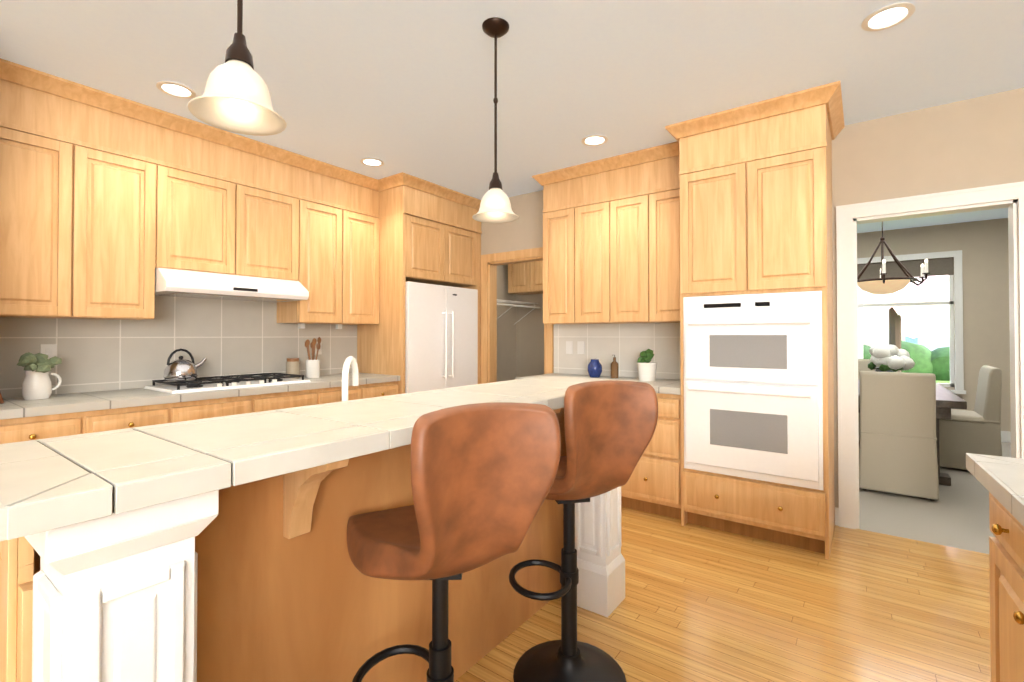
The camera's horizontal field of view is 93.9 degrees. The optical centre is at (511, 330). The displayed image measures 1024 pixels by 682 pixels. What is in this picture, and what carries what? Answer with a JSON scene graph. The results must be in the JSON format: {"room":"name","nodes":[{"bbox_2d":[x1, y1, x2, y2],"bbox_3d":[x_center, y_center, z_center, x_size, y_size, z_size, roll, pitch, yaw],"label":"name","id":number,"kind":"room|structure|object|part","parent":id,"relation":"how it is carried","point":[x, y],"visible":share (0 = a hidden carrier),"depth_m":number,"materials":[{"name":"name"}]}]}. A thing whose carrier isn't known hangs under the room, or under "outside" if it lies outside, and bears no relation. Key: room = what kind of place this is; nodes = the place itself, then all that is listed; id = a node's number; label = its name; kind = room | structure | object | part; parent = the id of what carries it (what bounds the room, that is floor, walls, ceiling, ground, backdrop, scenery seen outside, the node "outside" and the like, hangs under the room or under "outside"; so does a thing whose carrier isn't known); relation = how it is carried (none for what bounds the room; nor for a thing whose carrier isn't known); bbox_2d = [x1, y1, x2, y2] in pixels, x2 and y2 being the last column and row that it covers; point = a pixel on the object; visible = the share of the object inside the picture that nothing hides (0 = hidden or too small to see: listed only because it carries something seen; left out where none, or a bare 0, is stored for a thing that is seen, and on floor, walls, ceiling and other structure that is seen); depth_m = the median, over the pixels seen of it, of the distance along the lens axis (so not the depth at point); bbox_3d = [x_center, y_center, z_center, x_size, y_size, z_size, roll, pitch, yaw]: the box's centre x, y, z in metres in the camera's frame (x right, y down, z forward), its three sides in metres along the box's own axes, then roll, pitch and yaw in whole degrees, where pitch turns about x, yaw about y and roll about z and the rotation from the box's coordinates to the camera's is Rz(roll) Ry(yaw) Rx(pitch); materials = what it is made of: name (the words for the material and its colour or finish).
{"room":"kitchen","nodes":[
{"label":"kitchen","id":0,"kind":"room"},
{"bbox_2d":[0,264,515,397],"bbox_3d":[-2.629,-0.032,3.152,0.162,2.670,9.200,0,-1,36],"label":"wall","id":1,"kind":"structure","parent":0,"point":[223,337],"depth_m":3.40,"materials":[{"name":"tile"}]},
{"bbox_2d":[0,79,91,318],"bbox_3d":[-2.698,-0.689,2.652,0.346,1.230,0.452,0,-1,36],"label":"upper cabinet","id":2,"kind":"object","parent":1,"relation":"attached to","point":[46,138],"depth_m":2.59,"materials":[{"name":"brown wood"}]},
{"bbox_2d":[40,344,56,358],"bbox_3d":[-2.750,0.142,2.842,0.007,0.115,0.070,0,-1,36],"label":"electrical outlet plate","id":3,"kind":"object","parent":1,"relation":"attached to","point":[50,350],"depth_m":2.84,"materials":[{"name":"white paint"}]},
{"bbox_2d":[92,106,171,319],"bbox_3d":[-2.483,-0.685,2.944,0.346,1.230,0.512,0,-1,36],"label":"upper cabinet","id":4,"kind":"object","parent":1,"relation":"attached to","point":[104,214],"depth_m":2.89,"materials":[{"name":"brown wood"}]},
{"bbox_2d":[172,130,247,275],"bbox_3d":[-2.228,-0.681,3.291,0.346,1.230,0.591,0,-1,36],"label":"upper cabinet","id":5,"kind":"object","parent":1,"relation":"attached to","point":[210,179],"depth_m":3.25,"materials":[{"name":"brown wood"}]},
{"bbox_2d":[155,268,308,301],"bbox_3d":[-2.026,-0.308,3.432,0.499,0.157,0.930,0,-1,36],"label":"range hood","id":6,"kind":"object","parent":5,"relation":"attached to","point":[183,283],"visible":0.92,"depth_m":3.24,"materials":[{"name":"metal"}]},
{"bbox_2d":[0,58,480,209],"bbox_3d":[-1.485,-1.320,3.704,0.401,0.079,3.572,0,-1,36],"label":"crown molding","id":7,"kind":"structure","parent":1,"relation":"attached to","point":[19,74],"depth_m":3.17,"materials":[{"name":"brown wood"}]},
{"bbox_2d":[248,153,307,322],"bbox_3d":[-1.949,-0.677,3.671,0.346,1.230,0.591,0,-1,36],"label":"upper cabinet","id":8,"kind":"object","parent":1,"relation":"attached to","point":[277,191],"depth_m":3.64,"materials":[{"name":"brown wood"}]},
{"bbox_2d":[315,341,321,354],"bbox_3d":[-1.720,0.158,4.244,0.007,0.115,0.070,0,-1,36],"label":"electrical outlet plate","id":9,"kind":"object","parent":1,"relation":"attached to","point":[320,350],"depth_m":4.25,"materials":[{"name":"white paint"}]},
{"bbox_2d":[295,171,351,326],"bbox_3d":[-1.694,-0.673,4.017,0.346,1.230,0.509,0,-1,36],"label":"upper cabinet","id":10,"kind":"object","parent":1,"relation":"attached to","point":[329,199],"depth_m":3.98,"materials":[{"name":"brown wood"}]},
{"bbox_2d":[352,184,379,324],"bbox_3d":[-1.482,-0.669,4.307,0.346,1.230,0.449,0,-1,36],"label":"upper cabinet","id":11,"kind":"object","parent":1,"relation":"attached to","point":[365,201],"depth_m":4.26,"materials":[{"name":"brown wood"}]},
{"bbox_2d":[497,299,539,324],"bbox_3d":[-0.167,-0.225,5.968,0.364,0.288,1.350,0,-1,36],"label":"shelf","id":12,"kind":"object","parent":1,"relation":"attached to","point":[509,302],"visible":0.52,"depth_m":6.11,"materials":[{"name":"white metal"}]},
{"bbox_2d":[0,0,1023,232],"bbox_3d":[1.246,-1.420,2.120,7.750,0.080,12.100,0,-1,36],"label":"ceiling","id":13,"kind":"structure","parent":0,"point":[400,86],"depth_m":2.47,"materials":[{"name":"paint"}]},
{"bbox_2d":[156,81,195,97],"bbox_3d":[-1.912,-1.367,2.727,0.188,0.008,0.188,0,-1,36],"label":"recessed light","id":14,"kind":"object","parent":13,"relation":"in","point":[175,89],"visible":1,"depth_m":2.73,"materials":[{"name":"white paint"}]},
{"bbox_2d":[187,0,286,135],"bbox_3d":[-0.666,-0.954,1.175,0.210,0.872,0.210,0,-1,36],"label":"pendant light","id":15,"kind":"object","parent":13,"relation":"hanging from","point":[235,97],"visible":1,"depth_m":1.16,"materials":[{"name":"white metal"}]},
{"bbox_2d":[360,158,383,166],"bbox_3d":[-1.127,-1.354,3.863,0.188,0.008,0.188,0,-1,36],"label":"recessed light","id":16,"kind":"object","parent":13,"relation":"in","point":[375,162],"visible":1,"depth_m":3.86,"materials":[{"name":"white paint"}]},
{"bbox_2d":[472,17,518,222],"bbox_3d":[-0.074,-0.942,2.166,0.210,0.872,0.210,0,-1,36],"label":"pendant light","id":17,"kind":"object","parent":13,"relation":"hanging from","point":[495,205],"visible":1,"depth_m":2.15,"materials":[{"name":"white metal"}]},
{"bbox_2d":[581,135,607,145],"bbox_3d":[0.592,-1.359,3.432,0.188,0.008,0.188,0,-1,36],"label":"recessed light","id":18,"kind":"object","parent":13,"relation":"in","point":[592,140],"visible":1,"depth_m":3.44,"materials":[{"name":"white paint"}]},
{"bbox_2d":[861,2,914,30],"bbox_3d":[1.653,-1.375,2.107,0.188,0.008,0.188,0,-1,36],"label":"recessed light","id":19,"kind":"object","parent":13,"relation":"in","point":[888,16],"visible":1,"depth_m":2.10,"materials":[{"name":"white paint"}]},
{"bbox_2d":[857,222,929,294],"bbox_3d":[3.649,-0.849,4.716,0.680,0.999,0.776,0,-1,36],"label":"chandelier","id":20,"kind":"object","parent":13,"relation":"hanging from","point":[882,285],"visible":0.73,"depth_m":4.61,"materials":[{"name":"beige glass"}]},
{"bbox_2d":[516,294,543,376],"bbox_3d":[0.831,0.004,6.225,1.800,2.670,0.150,0,-1,36],"label":"wall","id":21,"kind":"structure","parent":0,"point":[530,344],"depth_m":6.55,"materials":[{"name":"paint"}]},
{"bbox_2d":[508,263,539,294],"bbox_3d":[0.211,-0.734,6.381,0.425,0.490,0.342,0,-1,36],"label":"upper cabinet","id":22,"kind":"object","parent":21,"relation":"attached to","point":[515,271],"depth_m":6.29,"materials":[{"name":"brown wood"}]},
{"bbox_2d":[524,261,542,293],"bbox_3d":[0.479,-0.737,6.184,0.480,0.490,0.342,0,-1,36],"label":"upper cabinet","id":23,"kind":"object","parent":21,"relation":"attached to","point":[525,278],"depth_m":6.13,"materials":[{"name":"brown wood"}]},
{"bbox_2d":[454,506,990,681],"bbox_3d":[-0.115,1.298,0.234,7.750,0.060,7.500,0,-1,36],"label":"floor","id":24,"kind":"structure","parent":0,"point":[698,603],"depth_m":2.17,"materials":[{"name":"brown wood"}]},
{"bbox_2d":[0,401,187,443],"bbox_3d":[-2.468,0.863,2.707,0.605,0.870,0.842,0,-1,36],"label":"base cabinet","id":25,"kind":"object","parent":24,"relation":"on","point":[64,424],"depth_m":2.53,"materials":[{"name":"brown wood"}]},
{"bbox_2d":[0,373,399,420],"bbox_3d":[-1.970,0.413,3.377,0.620,0.046,2.504,0,-1,36],"label":"countertop","id":26,"kind":"structure","parent":25,"relation":"on","point":[13,407],"depth_m":2.81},
{"bbox_2d":[17,352,61,399],"bbox_3d":[-2.631,0.250,2.666,0.193,0.261,0.184,0,-1,36],"label":"pitcher","id":27,"kind":"object","parent":26,"relation":"on","point":[37,384],"visible":1,"depth_m":2.62,"materials":[{"name":"white ceramic"}]},
{"bbox_2d":[144,373,310,393],"bbox_3d":[-1.976,0.362,3.387,0.491,0.054,0.899,0,-1,36],"label":"cooktop","id":28,"kind":"object","parent":26,"relation":"in","point":[210,384],"visible":1,"depth_m":3.24,"materials":[{"name":"metal"}]},
{"bbox_2d":[163,349,206,379],"bbox_3d":[-2.217,0.228,3.256,0.190,0.208,0.252,0,-1,36],"label":"kettle","id":29,"kind":"object","parent":28,"relation":"on","point":[180,368],"visible":1,"depth_m":3.18,"materials":[{"name":"metal"}]},
{"bbox_2d":[286,358,299,378],"bbox_3d":[-1.798,0.313,3.927,0.104,0.165,0.104,0,-1,36],"label":"canister","id":30,"kind":"object","parent":26,"relation":"on","point":[292,365],"visible":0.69,"depth_m":3.89,"materials":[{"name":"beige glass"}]},
{"bbox_2d":[305,337,320,377],"bbox_3d":[-1.665,0.227,4.005,0.114,0.340,0.141,0,-1,36],"label":"utensil crock","id":31,"kind":"object","parent":26,"relation":"on","point":[312,367],"visible":1,"depth_m":3.97,"materials":[{"name":"white ceramic"}]},
{"bbox_2d":[24,490,218,681],"bbox_3d":[-0.676,0.774,0.820,0.224,1.003,0.224,0,-1,36],"label":"island post","id":32,"kind":"object","parent":24,"relation":"on","point":[114,597],"visible":0.92,"depth_m":0.76,"materials":[{"name":"white paint"}]},
{"bbox_2d":[188,389,327,420],"bbox_3d":[-1.976,0.871,3.378,0.605,0.870,1.067,0,-1,36],"label":"base cabinet","id":33,"kind":"object","parent":24,"relation":"on","point":[227,406],"depth_m":3.22,"materials":[{"name":"brown wood"}]},
{"bbox_2d":[0,381,565,681],"bbox_3d":[-0.518,0.795,1.833,0.995,0.986,2.054,0,-1,36],"label":"kitchen island","id":34,"kind":"object","parent":24,"relation":"on","point":[287,591],"depth_m":1.31,"materials":[{"name":"brown wood"}]},
{"bbox_2d":[0,375,635,542],"bbox_3d":[-0.227,0.270,1.624,0.514,0.059,2.124,0,-1,36],"label":"island countertop","id":35,"kind":"structure","parent":34,"relation":"on","point":[56,482],"depth_m":0.93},
{"bbox_2d":[342,356,358,400],"bbox_3d":[-0.715,0.243,2.066,0.124,0.262,0.190,0,-1,36],"label":"faucet","id":36,"kind":"object","parent":34,"relation":"on","point":[351,361],"visible":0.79,"depth_m":2.04,"materials":[{"name":"white metal"}]},
{"bbox_2d":[328,381,397,402],"bbox_3d":[-1.483,0.879,4.047,0.605,0.870,0.839,0,-1,36],"label":"base cabinet","id":37,"kind":"object","parent":24,"relation":"on","point":[389,387],"depth_m":3.93,"materials":[{"name":"brown wood"}]},
{"bbox_2d":[357,185,481,393],"bbox_3d":[-0.902,0.022,4.814,0.671,2.600,1.064,0,-1,36],"label":"surround","id":38,"kind":"object","parent":24,"relation":"on","point":[426,238],"visible":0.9,"depth_m":4.39,"materials":[{"name":"brown wood"}]},
{"bbox_2d":[405,281,477,392],"bbox_3d":[-0.876,0.449,4.769,0.726,1.745,0.940,0,-1,36],"label":"fridge","id":39,"kind":"object","parent":24,"relation":"on","point":[441,336],"visible":0.46,"depth_m":4.52,"materials":[{"name":"white metal"}]},
{"bbox_2d":[347,402,560,681],"bbox_3d":[-0.175,0.720,1.222,0.658,1.119,0.542,0,-1,36],"label":"bar stool","id":40,"kind":"object","parent":24,"relation":"on","point":[483,475],"visible":1,"depth_m":1.05,"materials":[{"name":"brown leather"}]},
{"bbox_3d":[-0.174,0.386,1.230,0.677,0.456,0.566,0,-1,36],"label":"seat","id":41,"kind":"part","parent":40,"relation":"part of","materials":[{"name":"brown leather"}]},
{"bbox_2d":[509,380,657,681],"bbox_3d":[0.218,0.727,1.761,0.661,1.119,0.587,0,-1,36],"label":"bar stool","id":42,"kind":"object","parent":24,"relation":"on","point":[610,426],"visible":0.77,"depth_m":1.60,"materials":[{"name":"brown leather"}]},
{"bbox_3d":[0.219,0.392,1.770,0.681,0.456,0.611,0,-1,36],"label":"seat","id":43,"kind":"part","parent":42,"relation":"part of","materials":[{"name":"brown leather"}]},
{"bbox_2d":[575,486,624,616],"bbox_3d":[0.407,0.791,2.295,0.224,1.003,0.224,0,-1,36],"label":"island post","id":44,"kind":"object","parent":24,"relation":"on","point":[601,569],"visible":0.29,"depth_m":2.21,"materials":[{"name":"white paint"}]},
{"bbox_2d":[621,393,680,519],"bbox_3d":[1.104,0.874,3.608,0.521,0.870,0.620,0,-1,36],"label":"base cabinet","id":45,"kind":"object","parent":24,"relation":"on","point":[652,485],"depth_m":3.29,"materials":[{"name":"brown wood"}]},
{"bbox_2d":[515,373,680,396],"bbox_3d":[0.757,0.418,3.854,1.364,0.046,0.620,0,-1,36],"label":"countertop","id":46,"kind":"structure","parent":45,"relation":"on","point":[671,386],"depth_m":3.67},
{"bbox_2d":[588,359,601,376],"bbox_3d":[0.701,0.320,4.051,0.124,0.155,0.124,0,-1,36],"label":"ginger jar","id":47,"kind":"object","parent":46,"relation":"on","point":[594,367],"visible":1,"depth_m":4.01,"materials":[{"name":"blue ceramic"}]},
{"bbox_2d":[611,355,618,377],"bbox_3d":[0.848,0.299,3.964,0.064,0.194,0.072,0,-1,36],"label":"soap bottle","id":48,"kind":"object","parent":46,"relation":"on","point":[614,369],"visible":1,"depth_m":3.94,"materials":[{"name":"glass"}]},
{"bbox_2d":[637,349,656,380],"bbox_3d":[1.056,0.269,3.741,0.150,0.249,0.150,0,-1,36],"label":"plant pot","id":49,"kind":"object","parent":46,"relation":"on","point":[647,368],"visible":1,"depth_m":3.69,"materials":[{"name":"white ceramic"}]},
{"bbox_2d":[679,104,834,559],"bbox_3d":[1.631,0.003,3.194,0.829,2.600,0.681,0,-1,36],"label":"tall cabinet","id":50,"kind":"object","parent":24,"relation":"on","point":[755,206],"visible":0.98,"depth_m":2.92,"materials":[{"name":"brown wood"}]},
{"bbox_2d":[683,291,822,489],"bbox_3d":[1.605,0.348,3.158,0.775,1.134,0.679,0,-1,36],"label":"wall oven","id":51,"kind":"object","parent":50,"relation":"in","point":[753,387],"visible":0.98,"depth_m":2.90,"materials":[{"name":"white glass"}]},
{"bbox_2d":[989,497,1023,681],"bbox_3d":[1.435,0.841,0.805,0.781,0.870,0.953,0,-1,36],"label":"base cabinet","id":52,"kind":"object","parent":24,"relation":"on","point":[1006,549],"depth_m":1.24,"materials":[{"name":"brown wood"}]},
{"bbox_2d":[966,453,1023,544],"bbox_3d":[0.744,0.373,-0.127,0.855,0.044,3.312,0,-1,36],"label":"countertop","id":53,"kind":"structure","parent":52,"relation":"on","point":[1003,477],"depth_m":1.21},
{"bbox_2d":[481,87,1023,507],"bbox_3d":[2.218,-0.031,3.256,7.550,2.670,0.132,0,-1,36],"label":"wall","id":54,"kind":"structure","parent":0,"point":[969,143],"depth_m":3.10,"materials":[{"name":"paint"}]},
{"bbox_2d":[481,247,553,383],"bbox_3d":[0.068,0.265,4.828,0.880,2.115,0.140,0,-1,36],"label":"door frame","id":55,"kind":"structure","parent":54,"relation":"attached to","point":[490,263],"depth_m":5.00,"materials":[{"name":"brown wood"}]},
{"bbox_2d":[543,180,566,324],"bbox_3d":[0.521,-0.670,4.224,0.377,1.230,0.347,0,-1,36],"label":"upper cabinet","id":56,"kind":"object","parent":54,"relation":"attached to","point":[554,194],"depth_m":4.13,"materials":[{"name":"brown wood"}]},
{"bbox_2d":[566,341,572,353],"bbox_3d":[0.529,0.160,4.410,0.070,0.115,0.005,0,-1,36],"label":"electrical outlet plate","id":57,"kind":"object","parent":54,"relation":"attached to","point":[569,344],"depth_m":4.41,"materials":[{"name":"white paint"}]},
{"bbox_2d":[577,341,584,353],"bbox_3d":[0.625,0.159,4.339,0.070,0.115,0.005,0,-1,36],"label":"electrical outlet plate","id":58,"kind":"object","parent":54,"relation":"attached to","point":[580,344],"depth_m":4.34,"materials":[{"name":"white paint"}]},
{"bbox_2d":[567,173,598,323],"bbox_3d":[0.753,-0.672,4.054,0.436,1.230,0.347,0,-1,36],"label":"upper cabinet","id":59,"kind":"object","parent":54,"relation":"attached to","point":[582,192],"depth_m":3.97,"materials":[{"name":"brown wood"}]},
{"bbox_2d":[599,164,638,323],"bbox_3d":[1.009,-0.674,3.865,0.436,1.230,0.347,0,-1,36],"label":"upper cabinet","id":60,"kind":"object","parent":54,"relation":"attached to","point":[611,246],"depth_m":3.78,"materials":[{"name":"brown wood"}]},
{"bbox_2d":[639,156,679,322],"bbox_3d":[1.242,-0.676,3.694,0.378,1.230,0.347,0,-1,36],"label":"upper cabinet","id":61,"kind":"object","parent":54,"relation":"attached to","point":[659,180],"depth_m":3.59,"materials":[{"name":"brown wood"}]},
{"bbox_2d":[532,81,844,185],"bbox_3d":[1.109,-1.322,3.579,2.244,0.079,0.703,0,-1,36],"label":"crown molding","id":62,"kind":"structure","parent":54,"relation":"attached to","point":[829,95],"depth_m":3.06,"materials":[{"name":"brown wood"}]},
{"bbox_2d":[835,507,838,525],"bbox_3d":[0.830,1.217,0.720,6.800,0.115,5.600,0,-1,36],"label":"baseboard","id":63,"kind":"structure","parent":54,"relation":"attached to","point":[837,516],"depth_m":3.19,"materials":[{"name":"white paint"}]},
{"bbox_2d":[836,181,1023,528],"bbox_3d":[2.598,0.235,2.978,0.944,2.132,0.166,0,-1,36],"label":"door frame","id":64,"kind":"structure","parent":54,"relation":"attached to","point":[850,217],"depth_m":3.09,"materials":[{"name":"white paint"}]},
{"bbox_2d":[863,275,948,371],"bbox_3d":[10.541,-0.860,15.172,9.859,5.209,9.015,0,-1,36],"label":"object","id":65,"kind":"object","parent":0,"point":[912,321],"visible":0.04,"depth_m":11.53,"materials":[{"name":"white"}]},
{"bbox_2d":[857,218,1010,442],"bbox_3d":[4.935,0.007,6.490,4.800,2.670,0.162,0,-1,36],"label":"wall","id":66,"kind":"structure","parent":0,"point":[982,245],"depth_m":5.84,"materials":[{"name":"paint"}]},
{"bbox_2d":[857,250,965,393],"bbox_3d":[4.721,-0.092,6.597,2.220,1.780,0.125,0,-1,36],"label":"dining room window","id":67,"kind":"structure","parent":66,"relation":"in","point":[941,264],"depth_m":6.04,"materials":[{"name":"white paint"}]},
{"bbox_2d":[859,442,1010,553],"bbox_3d":[3.467,1.358,5.109,7.750,0.056,4.600,0,-1,36],"label":"floor","id":68,"kind":"structure","parent":0,"point":[956,515],"depth_m":3.40,"materials":[{"name":"beige carpet"}]},
{"bbox_2d":[858,359,900,439],"bbox_3d":[4.301,0.844,5.651,0.499,0.977,0.530,0,-1,36],"label":"dining chair","id":69,"kind":"object","parent":68,"relation":"on","point":[863,364],"depth_m":5.86,"materials":[{"name":"fabric"}]},
{"bbox_2d":[859,371,939,500],"bbox_3d":[3.183,0.824,3.978,0.499,0.977,0.530,0,-1,36],"label":"dining chair","id":70,"kind":"object","parent":68,"relation":"on","point":[897,446],"visible":1,"depth_m":3.76,"materials":[{"name":"fabric"}]},
{"bbox_2d":[858,379,966,485],"bbox_3d":[3.649,0.941,4.695,0.960,0.760,1.860,0,-1,36],"label":"dining table","id":71,"kind":"object","parent":68,"relation":"on","point":[947,400],"visible":0.15,"depth_m":3.98,"materials":[{"name":"brown wood"}]},
{"bbox_2d":[868,344,914,371],"bbox_3d":[3.729,0.348,4.713,0.366,0.422,0.440,0,-1,36],"label":"flowers","id":72,"kind":"object","parent":71,"relation":"on","point":[889,358],"visible":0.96,"depth_m":4.63,"materials":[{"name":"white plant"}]},
{"bbox_2d":[939,365,1001,469],"bbox_3d":[4.346,0.832,4.656,0.530,0.977,0.499,0,-1,36],"label":"dining chair","id":73,"kind":"object","parent":68,"relation":"on","point":[977,430],"visible":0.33,"depth_m":4.44,"materials":[{"name":"fabric"}]},
{"label":"outside","id":74,"kind":"structure","parent":0,"visible":0},
{"bbox_2d":[936,380,949,383],"bbox_3d":[20.274,1.913,27.346,60.000,0.050,51.650,0,-1,36],"label":"ground","id":75,"kind":"structure","parent":74,"point":[940,381],"depth_m":16.39,"materials":[{"name":"green plant"}]},
{"bbox_2d":[857,285,863,358],"bbox_3d":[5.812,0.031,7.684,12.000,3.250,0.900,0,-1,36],"label":"porch post","id":76,"kind":"object","parent":75,"relation":"on","point":[860,323],"visible":0.13,"depth_m":7.67,"materials":[{"name":"white paint"}]},
{"bbox_2d":[863,341,949,380],"bbox_3d":[13.733,1.380,18.186,20.012,1.998,2.746,0,-1,36],"label":"hedge","id":77,"kind":"object","parent":75,"relation":"on","point":[936,362],"visible":0.08,"depth_m":16.94,"materials":[{"name":"green plant"}]},
{"bbox_2d":[905,333,948,350],"bbox_3d":[24.547,-0.981,21.541,11.000,5.600,8.800,0,-1,36],"label":"house","id":78,"kind":"structure","parent":75,"relation":"on","point":[929,342],"depth_m":21.06,"materials":[{"name":"white"}]}
]}

